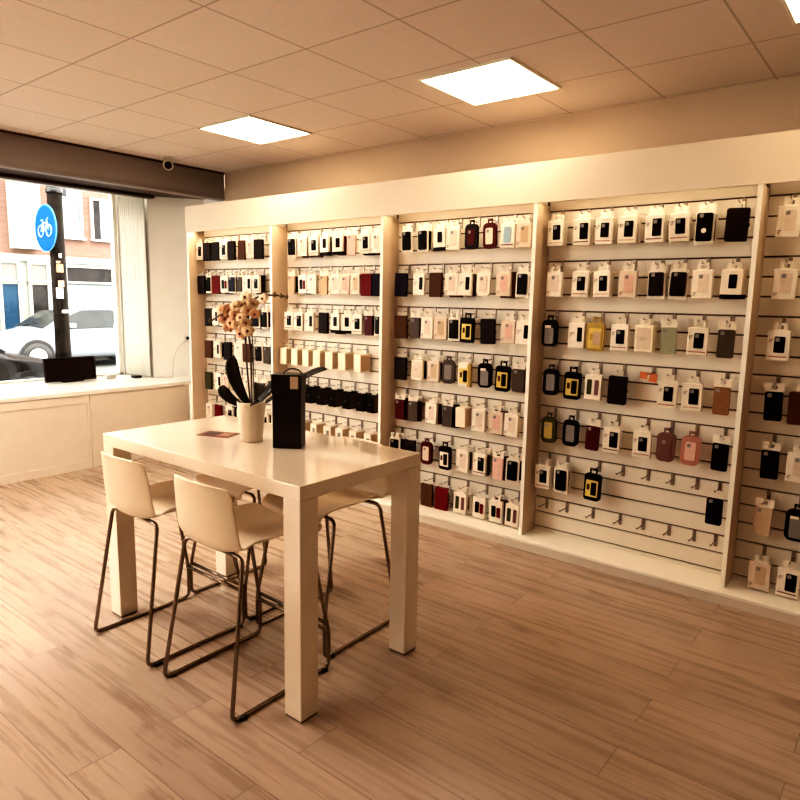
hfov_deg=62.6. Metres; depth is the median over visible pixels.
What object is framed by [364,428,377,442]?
carton
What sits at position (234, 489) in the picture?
bar stool
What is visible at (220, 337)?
phone case
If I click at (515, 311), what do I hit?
hook
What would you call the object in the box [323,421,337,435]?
carton
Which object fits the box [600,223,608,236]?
picture
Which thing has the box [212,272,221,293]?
case
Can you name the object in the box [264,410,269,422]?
phone case
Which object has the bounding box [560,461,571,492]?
phone case
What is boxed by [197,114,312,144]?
recessed light
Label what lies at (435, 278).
case
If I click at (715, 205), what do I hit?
phone case
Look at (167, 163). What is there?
security camera
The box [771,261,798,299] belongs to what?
phone case
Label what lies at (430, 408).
picture
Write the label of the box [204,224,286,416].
panel
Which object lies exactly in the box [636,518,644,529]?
hook
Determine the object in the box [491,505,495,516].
picture
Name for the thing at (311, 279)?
picture
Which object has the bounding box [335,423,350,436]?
carton
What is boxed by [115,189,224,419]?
wall
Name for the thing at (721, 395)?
phone case
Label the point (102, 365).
road
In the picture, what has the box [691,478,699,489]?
hook
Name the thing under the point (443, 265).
hook
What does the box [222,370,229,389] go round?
phone case
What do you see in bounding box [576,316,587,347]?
phone case
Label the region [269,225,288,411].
board
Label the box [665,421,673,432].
hook
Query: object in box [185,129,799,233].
fascia
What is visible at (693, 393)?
picture
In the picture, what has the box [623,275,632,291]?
picture
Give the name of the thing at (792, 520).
phone case
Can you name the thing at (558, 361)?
hook
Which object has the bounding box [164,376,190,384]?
countertop
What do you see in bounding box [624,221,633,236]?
picture
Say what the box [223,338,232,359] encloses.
case
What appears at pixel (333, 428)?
print
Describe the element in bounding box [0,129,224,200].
beam
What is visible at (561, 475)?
phone case
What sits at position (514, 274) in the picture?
case
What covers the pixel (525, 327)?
picture
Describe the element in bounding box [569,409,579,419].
hook
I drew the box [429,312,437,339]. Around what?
phone case
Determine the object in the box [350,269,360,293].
phone case
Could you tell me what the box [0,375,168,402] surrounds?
countertop
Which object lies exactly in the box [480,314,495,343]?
case
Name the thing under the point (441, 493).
case
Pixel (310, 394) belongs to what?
carton
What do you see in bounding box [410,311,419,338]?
phone case
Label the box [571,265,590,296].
phone case
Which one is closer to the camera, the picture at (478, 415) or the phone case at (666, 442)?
the phone case at (666, 442)
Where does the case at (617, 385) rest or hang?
hanging from the hook at (624, 366)
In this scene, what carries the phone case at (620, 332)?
hanging from the hook at (626, 314)
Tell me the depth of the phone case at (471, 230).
4.37 m
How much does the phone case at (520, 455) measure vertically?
0.196 m
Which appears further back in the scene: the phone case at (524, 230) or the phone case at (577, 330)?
the phone case at (524, 230)
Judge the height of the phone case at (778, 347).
0.190 m
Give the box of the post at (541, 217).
[518,203,550,534]
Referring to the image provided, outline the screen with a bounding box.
[42,356,96,382]
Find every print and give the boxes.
[286,349,290,362]
[297,350,301,364]
[305,421,311,430]
[309,351,312,365]
[312,387,319,402]
[317,424,324,433]
[320,352,324,366]
[323,389,328,403]
[331,426,337,435]
[333,353,337,367]
[335,391,341,405]
[342,429,349,436]
[345,354,352,369]
[349,393,355,407]
[356,431,363,438]
[361,356,369,370]
[364,395,366,410]
[371,434,377,442]
[374,397,377,412]
[465,408,471,426]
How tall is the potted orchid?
0.687 m
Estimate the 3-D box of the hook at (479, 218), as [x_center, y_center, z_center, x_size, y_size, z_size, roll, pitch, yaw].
[0.499,-1.194,4.396,0.018,0.067,0.128,8,11,38]
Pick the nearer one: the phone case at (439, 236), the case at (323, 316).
the phone case at (439, 236)
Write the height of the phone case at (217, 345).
0.190 m
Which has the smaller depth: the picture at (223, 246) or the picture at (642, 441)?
the picture at (642, 441)
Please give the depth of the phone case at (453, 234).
4.47 m
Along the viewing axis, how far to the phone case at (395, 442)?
4.99 m
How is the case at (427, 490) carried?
hanging from the hook
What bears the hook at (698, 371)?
attached to the panel at (679, 505)
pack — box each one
[439,441,451,469]
[458,358,472,386]
[460,313,474,342]
[495,361,510,391]
[563,366,581,399]
[583,468,601,501]
[586,317,605,350]
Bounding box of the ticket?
[639,371,657,382]
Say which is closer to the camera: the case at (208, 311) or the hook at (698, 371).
the hook at (698, 371)
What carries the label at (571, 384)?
attached to the pack at (572, 380)
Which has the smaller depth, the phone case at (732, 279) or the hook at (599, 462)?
the phone case at (732, 279)
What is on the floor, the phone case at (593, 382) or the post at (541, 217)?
the post at (541, 217)
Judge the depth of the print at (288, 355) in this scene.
5.64 m
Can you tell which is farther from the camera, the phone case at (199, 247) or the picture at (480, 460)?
the phone case at (199, 247)
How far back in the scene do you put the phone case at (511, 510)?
4.41 m
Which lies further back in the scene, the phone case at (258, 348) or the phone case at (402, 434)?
the phone case at (258, 348)
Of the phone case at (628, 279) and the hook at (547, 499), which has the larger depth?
the hook at (547, 499)
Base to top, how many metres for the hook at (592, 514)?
0.067 m
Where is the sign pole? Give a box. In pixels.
[45,186,71,357]
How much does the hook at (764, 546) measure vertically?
0.067 m
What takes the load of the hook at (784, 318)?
attached to the panel at (785, 494)
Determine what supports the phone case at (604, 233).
hanging from the hook
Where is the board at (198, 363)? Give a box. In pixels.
[186,232,208,419]
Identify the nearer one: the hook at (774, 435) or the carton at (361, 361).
the hook at (774, 435)
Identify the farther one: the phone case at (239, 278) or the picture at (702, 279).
the phone case at (239, 278)
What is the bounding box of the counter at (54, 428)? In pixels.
[0,374,190,484]
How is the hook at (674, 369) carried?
attached to the panel at (679, 505)
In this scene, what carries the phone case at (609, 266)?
hanging from the hook
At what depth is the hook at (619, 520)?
4.04 m
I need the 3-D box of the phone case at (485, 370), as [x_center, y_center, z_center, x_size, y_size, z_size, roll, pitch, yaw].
[0.574,-0.179,4.436,0.100,0.192,0.026,6,10,34]
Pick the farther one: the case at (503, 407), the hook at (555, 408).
the case at (503, 407)
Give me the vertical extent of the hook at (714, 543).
0.067 m
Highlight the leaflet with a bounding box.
[197,431,239,437]
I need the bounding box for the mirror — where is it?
[70,323,76,327]
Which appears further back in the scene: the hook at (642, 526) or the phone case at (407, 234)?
the phone case at (407, 234)
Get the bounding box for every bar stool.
[94,451,245,666]
[163,474,330,721]
[190,423,320,620]
[256,437,389,657]
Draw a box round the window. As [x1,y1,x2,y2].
[0,178,122,383]
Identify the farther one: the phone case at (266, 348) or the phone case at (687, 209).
the phone case at (266, 348)
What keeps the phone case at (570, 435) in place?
hanging from the hook at (577, 411)
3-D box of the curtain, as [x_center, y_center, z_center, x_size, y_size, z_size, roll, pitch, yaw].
[-2.809,-1.196,6.955,0.390,1.875,0.010,6,10,29]
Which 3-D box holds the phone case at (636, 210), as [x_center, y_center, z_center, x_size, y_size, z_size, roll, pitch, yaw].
[1.325,-0.992,3.766,0.104,0.190,0.027,7,10,40]
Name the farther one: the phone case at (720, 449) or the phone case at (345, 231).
the phone case at (345, 231)
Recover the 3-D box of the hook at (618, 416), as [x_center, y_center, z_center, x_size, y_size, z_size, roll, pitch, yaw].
[1.288,0.129,3.939,0.018,0.067,0.128,8,11,38]
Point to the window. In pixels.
(112, 204)
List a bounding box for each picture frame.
[440,451,447,466]
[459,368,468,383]
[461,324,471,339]
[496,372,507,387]
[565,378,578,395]
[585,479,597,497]
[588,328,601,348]
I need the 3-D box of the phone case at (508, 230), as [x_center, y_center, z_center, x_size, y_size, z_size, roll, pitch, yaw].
[0.695,-1.072,4.218,0.104,0.190,0.026,9,12,38]
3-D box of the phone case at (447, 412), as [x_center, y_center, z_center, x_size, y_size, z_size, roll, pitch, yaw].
[0.338,0.094,4.665,0.088,0.195,0.016,10,12,37]
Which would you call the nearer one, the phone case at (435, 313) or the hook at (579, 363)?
the hook at (579, 363)
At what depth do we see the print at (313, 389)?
5.51 m
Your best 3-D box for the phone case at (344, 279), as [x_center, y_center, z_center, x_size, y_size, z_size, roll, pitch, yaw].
[-0.431,-0.924,5.146,0.104,0.190,0.027,8,11,33]
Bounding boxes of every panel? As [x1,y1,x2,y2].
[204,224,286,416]
[287,215,398,432]
[395,202,548,516]
[534,184,766,574]
[732,181,799,594]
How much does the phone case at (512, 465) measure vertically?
0.196 m
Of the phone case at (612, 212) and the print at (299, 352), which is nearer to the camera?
the phone case at (612, 212)
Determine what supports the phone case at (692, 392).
hanging from the hook at (698, 371)
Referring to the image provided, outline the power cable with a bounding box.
[143,339,187,377]
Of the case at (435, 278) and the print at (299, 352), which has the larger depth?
the print at (299, 352)
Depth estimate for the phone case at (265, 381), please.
5.87 m
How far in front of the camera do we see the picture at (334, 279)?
5.20 m
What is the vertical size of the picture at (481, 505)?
0.070 m
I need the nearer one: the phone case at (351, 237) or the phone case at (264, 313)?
the phone case at (351, 237)
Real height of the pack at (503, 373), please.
0.202 m
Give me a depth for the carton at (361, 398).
5.15 m
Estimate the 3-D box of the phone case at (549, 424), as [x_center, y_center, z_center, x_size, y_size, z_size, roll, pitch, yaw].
[0.947,0.176,4.182,0.100,0.192,0.027,9,12,44]
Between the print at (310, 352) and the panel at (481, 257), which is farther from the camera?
the print at (310, 352)
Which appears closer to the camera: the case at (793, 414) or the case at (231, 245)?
the case at (793, 414)
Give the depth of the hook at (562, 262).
4.10 m
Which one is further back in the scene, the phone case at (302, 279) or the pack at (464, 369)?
the phone case at (302, 279)
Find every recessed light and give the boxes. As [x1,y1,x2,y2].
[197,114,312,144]
[417,56,561,105]
[781,0,799,24]
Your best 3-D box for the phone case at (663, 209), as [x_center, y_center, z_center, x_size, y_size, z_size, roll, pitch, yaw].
[1.441,-0.976,3.674,0.104,0.190,0.027,9,12,40]
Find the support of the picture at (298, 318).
on the phone case at (298, 315)
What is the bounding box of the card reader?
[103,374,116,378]
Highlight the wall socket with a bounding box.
[183,334,189,341]
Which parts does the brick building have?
pane, pane, bay pane, pane, pane, pane, pane, garage door, pane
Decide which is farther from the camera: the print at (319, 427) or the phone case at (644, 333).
the print at (319, 427)
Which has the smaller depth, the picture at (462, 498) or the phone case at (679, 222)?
the phone case at (679, 222)
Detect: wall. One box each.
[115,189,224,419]
[224,76,799,205]
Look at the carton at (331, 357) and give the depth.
5.31 m
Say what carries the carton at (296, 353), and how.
hanging from the hook
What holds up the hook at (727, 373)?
attached to the panel at (679, 505)
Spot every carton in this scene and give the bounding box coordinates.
[280,343,292,363]
[291,344,304,365]
[302,345,315,366]
[305,381,319,403]
[305,416,311,430]
[310,418,325,433]
[313,346,327,367]
[316,383,331,404]
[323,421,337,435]
[325,347,339,368]
[328,384,343,406]
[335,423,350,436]
[338,348,353,370]
[342,386,357,409]
[349,425,364,438]
[354,349,369,372]
[356,388,371,411]
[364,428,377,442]
[366,389,377,413]
[455,401,472,427]
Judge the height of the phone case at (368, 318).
0.195 m
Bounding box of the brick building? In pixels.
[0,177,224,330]
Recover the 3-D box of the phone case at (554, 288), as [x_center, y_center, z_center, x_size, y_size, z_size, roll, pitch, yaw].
[0.955,-0.733,4.053,0.104,0.190,0.027,9,12,42]
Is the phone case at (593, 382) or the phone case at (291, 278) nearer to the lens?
the phone case at (593, 382)
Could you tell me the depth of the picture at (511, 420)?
4.34 m
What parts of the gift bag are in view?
lid, ribbon handle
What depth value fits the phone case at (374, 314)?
5.04 m
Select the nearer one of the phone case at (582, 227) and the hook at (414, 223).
the phone case at (582, 227)
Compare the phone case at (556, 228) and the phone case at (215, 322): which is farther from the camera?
the phone case at (215, 322)
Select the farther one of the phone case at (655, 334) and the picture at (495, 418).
the picture at (495, 418)
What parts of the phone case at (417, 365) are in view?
frame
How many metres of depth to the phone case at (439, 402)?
4.75 m
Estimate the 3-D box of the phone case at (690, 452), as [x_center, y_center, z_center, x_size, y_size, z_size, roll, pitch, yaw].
[1.617,0.268,3.655,0.100,0.192,0.027,9,12,35]
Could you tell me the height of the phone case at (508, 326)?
0.190 m
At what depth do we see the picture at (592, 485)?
4.03 m
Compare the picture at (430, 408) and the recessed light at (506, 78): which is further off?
the picture at (430, 408)
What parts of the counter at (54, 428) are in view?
rail, panel, rail, panel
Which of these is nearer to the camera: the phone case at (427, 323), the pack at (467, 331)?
the pack at (467, 331)
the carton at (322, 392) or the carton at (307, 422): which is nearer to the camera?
the carton at (322, 392)
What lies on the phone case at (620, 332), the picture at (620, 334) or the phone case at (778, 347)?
the picture at (620, 334)
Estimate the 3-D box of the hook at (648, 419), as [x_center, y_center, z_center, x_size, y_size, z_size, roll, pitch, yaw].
[1.427,0.148,3.830,0.018,0.067,0.128,8,11,38]
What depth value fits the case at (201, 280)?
6.29 m
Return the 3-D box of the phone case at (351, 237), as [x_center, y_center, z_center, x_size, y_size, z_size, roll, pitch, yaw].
[-0.372,-1.217,5.059,0.088,0.195,0.016,7,11,32]
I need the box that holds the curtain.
[118,196,150,375]
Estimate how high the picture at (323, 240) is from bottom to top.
0.072 m
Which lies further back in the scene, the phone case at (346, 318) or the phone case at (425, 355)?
the phone case at (346, 318)
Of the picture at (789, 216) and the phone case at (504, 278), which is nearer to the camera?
the picture at (789, 216)
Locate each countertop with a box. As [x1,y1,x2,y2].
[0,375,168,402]
[123,374,183,385]
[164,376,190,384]
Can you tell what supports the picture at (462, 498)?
attached to the phone case at (460, 498)
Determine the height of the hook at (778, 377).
0.067 m
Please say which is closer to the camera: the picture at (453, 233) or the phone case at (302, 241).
the picture at (453, 233)
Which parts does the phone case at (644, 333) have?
frame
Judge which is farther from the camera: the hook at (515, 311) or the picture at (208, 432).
the hook at (515, 311)
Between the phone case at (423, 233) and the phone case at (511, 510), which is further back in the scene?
the phone case at (423, 233)
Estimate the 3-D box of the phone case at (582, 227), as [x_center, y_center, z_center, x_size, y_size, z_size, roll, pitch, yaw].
[1.084,-1.018,3.910,0.104,0.190,0.027,6,10,36]
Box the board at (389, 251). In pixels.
[378,216,399,495]
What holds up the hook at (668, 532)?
attached to the panel at (679, 505)
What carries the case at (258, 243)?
hanging from the hook
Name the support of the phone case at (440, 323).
hanging from the hook
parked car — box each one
[0,306,115,359]
[0,349,43,380]
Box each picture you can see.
[203,431,222,434]
[207,406,210,415]
[222,245,224,254]
[236,346,240,356]
[248,243,251,253]
[254,279,257,288]
[287,315,290,324]
[296,316,300,325]
[300,240,304,251]
[309,316,311,326]
[310,278,313,289]
[311,240,315,250]
[322,239,325,247]
[332,277,336,289]
[333,317,336,325]
[335,238,339,246]
[342,277,346,289]
[345,317,348,326]
[353,277,357,289]
[355,318,359,328]
[363,236,367,248]
[373,235,378,248]
[419,277,422,289]
[424,320,429,333]
[428,406,433,419]
[431,364,435,377]
[437,232,441,242]
[437,321,443,334]
[443,454,446,464]
[448,276,454,290]
[450,230,456,245]
[455,496,458,508]
[459,453,465,467]
[461,497,463,509]
[463,370,466,381]
[465,277,469,289]
[465,326,469,337]
[475,412,481,426]
[475,501,478,512]
[477,457,483,470]
[479,504,482,513]
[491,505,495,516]
[492,415,499,429]
[496,508,499,517]
[500,276,507,290]
[501,374,505,385]
[503,227,511,242]
[504,323,511,338]
[506,508,510,521]
[508,417,514,432]
[512,510,516,522]
[520,226,528,241]
[523,325,527,338]
[539,470,546,482]
[551,275,558,291]
[553,225,560,239]
[571,381,576,393]
[576,277,584,290]
[577,327,581,341]
[579,223,587,238]
[586,379,591,393]
[590,483,595,495]
[592,332,600,344]
[594,380,598,394]
[599,276,606,290]
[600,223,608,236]
[609,432,617,447]
[616,330,624,343]
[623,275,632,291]
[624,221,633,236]
[638,437,646,451]
[652,218,661,235]
[663,387,672,401]
[675,218,684,233]
[688,388,698,404]
[693,333,703,348]
[697,274,708,292]
[728,274,737,288]
[754,566,766,585]
[773,336,785,352]
[779,273,792,293]
[783,210,796,230]
[784,574,796,592]
[792,457,799,476]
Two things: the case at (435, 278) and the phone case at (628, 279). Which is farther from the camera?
the case at (435, 278)
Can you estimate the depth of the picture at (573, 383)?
4.03 m
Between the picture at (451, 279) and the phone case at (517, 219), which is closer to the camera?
the phone case at (517, 219)
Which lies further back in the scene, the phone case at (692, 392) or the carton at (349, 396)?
the carton at (349, 396)
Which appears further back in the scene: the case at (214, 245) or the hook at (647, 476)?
the case at (214, 245)
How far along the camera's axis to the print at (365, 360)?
5.13 m
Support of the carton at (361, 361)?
hanging from the hook
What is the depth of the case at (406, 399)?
4.93 m
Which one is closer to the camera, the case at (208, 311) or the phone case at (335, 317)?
the phone case at (335, 317)
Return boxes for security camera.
[163,157,172,169]
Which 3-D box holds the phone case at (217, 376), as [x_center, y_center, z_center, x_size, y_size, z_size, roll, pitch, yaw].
[-1.738,-0.196,6.301,0.104,0.190,0.026,6,10,35]
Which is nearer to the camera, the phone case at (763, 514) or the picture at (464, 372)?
the phone case at (763, 514)
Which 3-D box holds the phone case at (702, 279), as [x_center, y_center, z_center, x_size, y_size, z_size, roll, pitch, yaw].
[1.623,-0.640,3.526,0.104,0.190,0.027,7,10,43]
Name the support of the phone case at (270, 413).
hanging from the hook
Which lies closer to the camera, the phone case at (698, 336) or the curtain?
the phone case at (698, 336)
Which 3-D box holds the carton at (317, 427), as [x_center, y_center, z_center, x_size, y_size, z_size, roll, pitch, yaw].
[-0.691,0.242,5.546,0.079,0.178,0.107,7,10,43]
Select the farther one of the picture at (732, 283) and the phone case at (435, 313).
the phone case at (435, 313)
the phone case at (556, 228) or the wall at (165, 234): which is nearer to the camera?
the phone case at (556, 228)
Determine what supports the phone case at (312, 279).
hanging from the hook
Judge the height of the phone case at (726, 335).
0.195 m
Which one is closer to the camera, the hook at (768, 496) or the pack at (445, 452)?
the hook at (768, 496)
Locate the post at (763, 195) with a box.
[719,184,770,587]
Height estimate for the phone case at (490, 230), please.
0.192 m
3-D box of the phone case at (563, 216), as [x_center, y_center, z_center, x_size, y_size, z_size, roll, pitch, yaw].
[0.977,-1.040,4.040,0.104,0.190,0.027,10,12,40]
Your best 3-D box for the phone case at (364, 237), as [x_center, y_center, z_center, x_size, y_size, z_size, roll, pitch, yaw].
[-0.263,-1.204,4.972,0.104,0.190,0.027,6,10,37]
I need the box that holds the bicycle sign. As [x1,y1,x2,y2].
[35,204,56,251]
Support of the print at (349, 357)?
attached to the carton at (345, 359)
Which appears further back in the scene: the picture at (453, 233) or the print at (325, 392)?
the print at (325, 392)
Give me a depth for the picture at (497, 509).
4.47 m
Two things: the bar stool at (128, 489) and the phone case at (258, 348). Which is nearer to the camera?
the bar stool at (128, 489)
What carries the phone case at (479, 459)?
hanging from the hook
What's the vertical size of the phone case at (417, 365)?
0.190 m
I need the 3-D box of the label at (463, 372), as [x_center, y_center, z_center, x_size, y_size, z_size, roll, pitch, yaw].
[0.439,-0.165,4.533,0.078,0.104,0.004,9,12,42]
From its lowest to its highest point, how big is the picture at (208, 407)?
0.101 m
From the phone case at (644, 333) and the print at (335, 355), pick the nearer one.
the phone case at (644, 333)
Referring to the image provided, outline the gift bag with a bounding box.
[271,368,305,448]
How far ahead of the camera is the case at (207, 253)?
6.19 m
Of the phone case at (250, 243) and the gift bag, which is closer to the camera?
the gift bag
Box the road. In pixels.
[95,359,116,373]
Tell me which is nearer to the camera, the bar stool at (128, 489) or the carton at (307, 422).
the bar stool at (128, 489)
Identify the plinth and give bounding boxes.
[358,494,799,626]
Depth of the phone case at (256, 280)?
5.79 m
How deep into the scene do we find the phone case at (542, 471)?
4.23 m
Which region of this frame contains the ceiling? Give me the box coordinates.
[0,0,799,172]
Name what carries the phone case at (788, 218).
hanging from the hook
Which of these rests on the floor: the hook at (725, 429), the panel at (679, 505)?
the panel at (679, 505)
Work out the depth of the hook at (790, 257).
3.33 m
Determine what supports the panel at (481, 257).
on the floor
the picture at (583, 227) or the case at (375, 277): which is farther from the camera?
the case at (375, 277)
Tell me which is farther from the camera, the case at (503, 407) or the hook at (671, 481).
the case at (503, 407)
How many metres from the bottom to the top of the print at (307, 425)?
0.120 m
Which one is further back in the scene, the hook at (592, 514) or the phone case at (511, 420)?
the phone case at (511, 420)
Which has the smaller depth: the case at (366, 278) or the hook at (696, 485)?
the hook at (696, 485)
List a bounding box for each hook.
[404,222,415,231]
[433,264,444,273]
[451,218,462,228]
[465,309,476,318]
[469,217,480,226]
[488,216,498,225]
[501,356,511,365]
[506,310,517,319]
[510,402,520,411]
[522,213,532,222]
[538,498,548,507]
[547,407,557,416]
[548,311,558,320]
[549,359,559,369]
[553,261,563,271]
[559,502,568,512]
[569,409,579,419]
[571,361,581,371]
[585,508,594,518]
[592,461,601,471]
[593,363,602,373]
[595,312,604,322]
[611,415,620,425]
[613,513,621,524]
[616,465,624,475]
[617,364,626,375]
[619,313,628,323]
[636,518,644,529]
[641,418,649,429]
[641,469,649,480]
[646,367,655,373]
[662,524,670,535]
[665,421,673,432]
[666,473,674,484]
[667,368,675,375]
[688,530,695,541]
[691,424,698,435]
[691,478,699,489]
[692,370,699,379]
[710,534,717,545]
[714,482,721,493]
[720,428,727,439]
[721,372,728,383]
[760,545,766,557]
[764,490,770,501]
[770,434,776,446]
[773,376,780,388]
[779,317,786,328]
[786,256,792,267]
[789,551,795,564]
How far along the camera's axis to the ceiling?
3.46 m
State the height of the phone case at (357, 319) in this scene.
0.190 m
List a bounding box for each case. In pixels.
[196,239,202,259]
[197,272,205,293]
[203,239,211,260]
[204,305,213,325]
[204,337,212,357]
[205,368,212,389]
[206,272,211,292]
[206,399,213,417]
[211,238,220,260]
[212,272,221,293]
[212,305,219,324]
[214,337,221,357]
[214,369,222,388]
[215,401,222,415]
[219,238,227,258]
[219,337,223,357]
[220,272,228,292]
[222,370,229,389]
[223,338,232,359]
[225,403,233,415]
[227,237,235,259]
[228,272,235,293]
[230,405,236,416]
[234,272,238,293]
[234,339,242,359]
[237,272,242,293]
[238,236,246,259]
[243,271,251,292]
[243,341,251,362]
[243,373,250,394]
[246,236,253,257]
[252,271,260,292]
[252,306,259,328]
[252,374,259,385]
[254,235,263,258]
[254,341,262,362]
[256,271,265,293]
[259,375,268,396]
[261,306,267,328]
[263,341,270,363]
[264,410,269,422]
[265,409,271,422]
[266,375,270,396]
[267,307,270,328]
[284,307,293,329]
[287,233,296,256]
[288,270,294,293]
[294,308,303,330]
[295,271,298,293]
[297,232,307,255]
[298,270,306,293]
[302,232,312,257]
[304,308,314,330]
[307,270,317,293]
[308,231,319,255]
[318,308,328,333]
[319,270,327,294]
[320,230,329,255]
[325,231,332,255]
[329,270,338,293]
[330,309,340,332]
[332,230,343,254]
[338,230,346,255]
[339,269,349,293]
[341,309,352,333]
[347,229,356,254]
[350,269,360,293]
[352,309,363,333]
[359,228,370,253]
[361,269,371,295]
[363,228,374,255]
[364,310,372,335]
[369,310,375,335]
[370,227,380,252]
[372,269,379,295]
[374,310,379,335]
[389,432,400,448]
[394,311,407,338]
[394,352,407,379]
[395,268,407,296]
[395,393,404,419]
[395,432,403,448]
[399,393,407,419]
[402,224,412,252]
[403,435,415,451]
[408,395,417,421]
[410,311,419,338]
[411,354,424,380]
[413,268,425,294]
[413,394,422,420]
[416,311,424,338]
[417,223,428,252]
[419,354,427,380]
[420,312,433,338]
[421,438,432,464]
[421,479,433,506]
[422,224,433,252]
[425,397,437,424]
[427,355,440,381]
[429,268,442,296]
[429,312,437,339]
[432,397,441,424]
[433,222,446,250]
[434,312,447,339]
[435,355,442,382]
[435,482,448,510]
[438,223,449,251]
[440,312,449,339]
[442,356,455,383]
[442,399,453,426]
[444,267,458,295]
[446,221,460,249]
[448,312,459,340]
[449,268,462,296]
[450,399,459,427]
[453,312,461,341]
[453,486,467,514]
[456,444,469,472]
[458,267,472,295]
[461,486,472,513]
[464,444,473,472]
[465,220,478,249]
[466,267,476,296]
[471,403,486,431]
[472,491,486,519]
[473,447,486,475]
[476,266,491,295]
[478,359,492,387]
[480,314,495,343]
[480,447,490,475]
[483,218,497,248]
[488,406,503,434]
[489,494,503,523]
[492,450,503,479]
[495,405,507,435]
[495,494,507,523]
[496,266,511,295]
[497,450,508,480]
[500,217,516,247]
[500,267,516,297]
[500,314,515,343]
[503,408,519,437]
[504,498,519,527]
[505,453,519,483]
[506,218,519,249]
[512,362,525,391]
[513,453,521,482]
[515,266,529,297]
[515,315,528,344]
[516,216,532,247]
[518,362,526,392]
[535,459,551,489]
[541,315,558,345]
[541,412,556,442]
[542,458,554,488]
[543,364,559,394]
[546,265,563,296]
[547,214,564,246]
[553,215,567,246]
[553,462,568,493]
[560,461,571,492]
[562,415,579,446]
[567,316,585,347]
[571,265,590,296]
[573,212,591,245]
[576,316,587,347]
[578,213,594,245]
[580,265,593,296]
[584,368,602,400]
[585,418,600,450]
[593,264,611,296]
[595,210,614,244]
[601,265,614,297]
[602,211,617,244]
[602,421,621,453]
[607,370,627,404]
[610,318,629,350]
[617,209,638,243]
[618,264,638,297]
[627,209,641,243]
[632,425,652,458]
[634,318,654,351]
[643,318,656,351]
[644,207,665,242]
[647,263,665,298]
[654,208,668,242]
[655,264,668,298]
[656,374,678,408]
[656,428,676,461]
[660,319,677,354]
[667,263,689,299]
[668,205,690,241]
[678,206,692,241]
[680,431,701,465]
[681,376,703,411]
[686,320,709,355]
[691,262,713,298]
[694,203,715,244]
[697,204,718,245]
[705,489,724,525]
[710,434,730,471]
[712,378,731,415]
[716,321,736,358]
[719,262,744,298]
[724,201,750,241]
[731,262,746,298]
[747,554,771,591]
[752,497,774,535]
[760,441,780,479]
[763,382,784,420]
[765,323,791,360]
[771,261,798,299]
[775,197,799,236]
[775,560,799,599]
[784,504,799,541]
[785,445,799,482]
[787,385,799,424]
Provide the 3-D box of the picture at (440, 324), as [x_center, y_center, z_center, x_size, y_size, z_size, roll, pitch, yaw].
[0.285,-0.505,4.611,0.053,0.100,0.002,7,10,34]
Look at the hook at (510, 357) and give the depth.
4.40 m
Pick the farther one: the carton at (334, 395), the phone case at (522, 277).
the carton at (334, 395)
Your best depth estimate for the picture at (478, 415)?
4.49 m
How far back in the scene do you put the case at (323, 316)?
5.32 m
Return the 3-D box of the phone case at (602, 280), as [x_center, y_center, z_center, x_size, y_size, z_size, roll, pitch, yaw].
[1.190,-0.700,3.868,0.104,0.190,0.027,7,11,43]
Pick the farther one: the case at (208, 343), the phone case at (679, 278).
the case at (208, 343)
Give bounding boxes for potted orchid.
[208,291,326,442]
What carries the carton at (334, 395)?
hanging from the hook
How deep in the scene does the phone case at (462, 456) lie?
4.61 m
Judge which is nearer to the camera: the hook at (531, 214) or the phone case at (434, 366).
the hook at (531, 214)
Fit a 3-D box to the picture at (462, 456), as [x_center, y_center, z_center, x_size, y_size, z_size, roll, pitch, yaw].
[0.438,0.426,4.614,0.053,0.100,0.002,9,11,41]
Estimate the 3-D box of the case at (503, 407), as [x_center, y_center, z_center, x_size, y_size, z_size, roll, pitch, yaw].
[0.679,0.138,4.443,0.112,0.202,0.027,9,12,38]
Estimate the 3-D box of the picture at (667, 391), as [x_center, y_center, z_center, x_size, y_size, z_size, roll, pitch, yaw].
[1.505,-0.033,3.691,0.051,0.082,0.002,7,10,34]
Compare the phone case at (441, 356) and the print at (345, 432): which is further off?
the print at (345, 432)
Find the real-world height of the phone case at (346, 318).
0.191 m
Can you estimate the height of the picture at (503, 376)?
0.080 m
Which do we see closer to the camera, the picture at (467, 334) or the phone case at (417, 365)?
the picture at (467, 334)
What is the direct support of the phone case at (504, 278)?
hanging from the hook
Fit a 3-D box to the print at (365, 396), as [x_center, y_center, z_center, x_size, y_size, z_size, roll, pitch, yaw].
[-0.255,0.020,5.165,0.001,0.120,0.094,8,11,37]
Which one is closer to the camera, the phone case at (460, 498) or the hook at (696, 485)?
the hook at (696, 485)
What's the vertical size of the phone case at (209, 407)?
0.190 m
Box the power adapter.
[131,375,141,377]
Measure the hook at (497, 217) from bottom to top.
0.067 m
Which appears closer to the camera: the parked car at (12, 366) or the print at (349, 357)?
the print at (349, 357)
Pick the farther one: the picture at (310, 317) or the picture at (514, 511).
the picture at (310, 317)
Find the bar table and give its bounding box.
[103,415,420,723]
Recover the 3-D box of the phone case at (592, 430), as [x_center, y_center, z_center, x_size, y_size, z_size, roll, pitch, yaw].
[1.174,0.210,4.006,0.088,0.195,0.016,11,13,41]
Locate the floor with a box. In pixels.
[0,457,799,799]
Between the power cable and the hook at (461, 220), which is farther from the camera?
the power cable
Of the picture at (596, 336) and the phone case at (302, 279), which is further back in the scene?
the phone case at (302, 279)
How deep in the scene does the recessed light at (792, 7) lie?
2.75 m

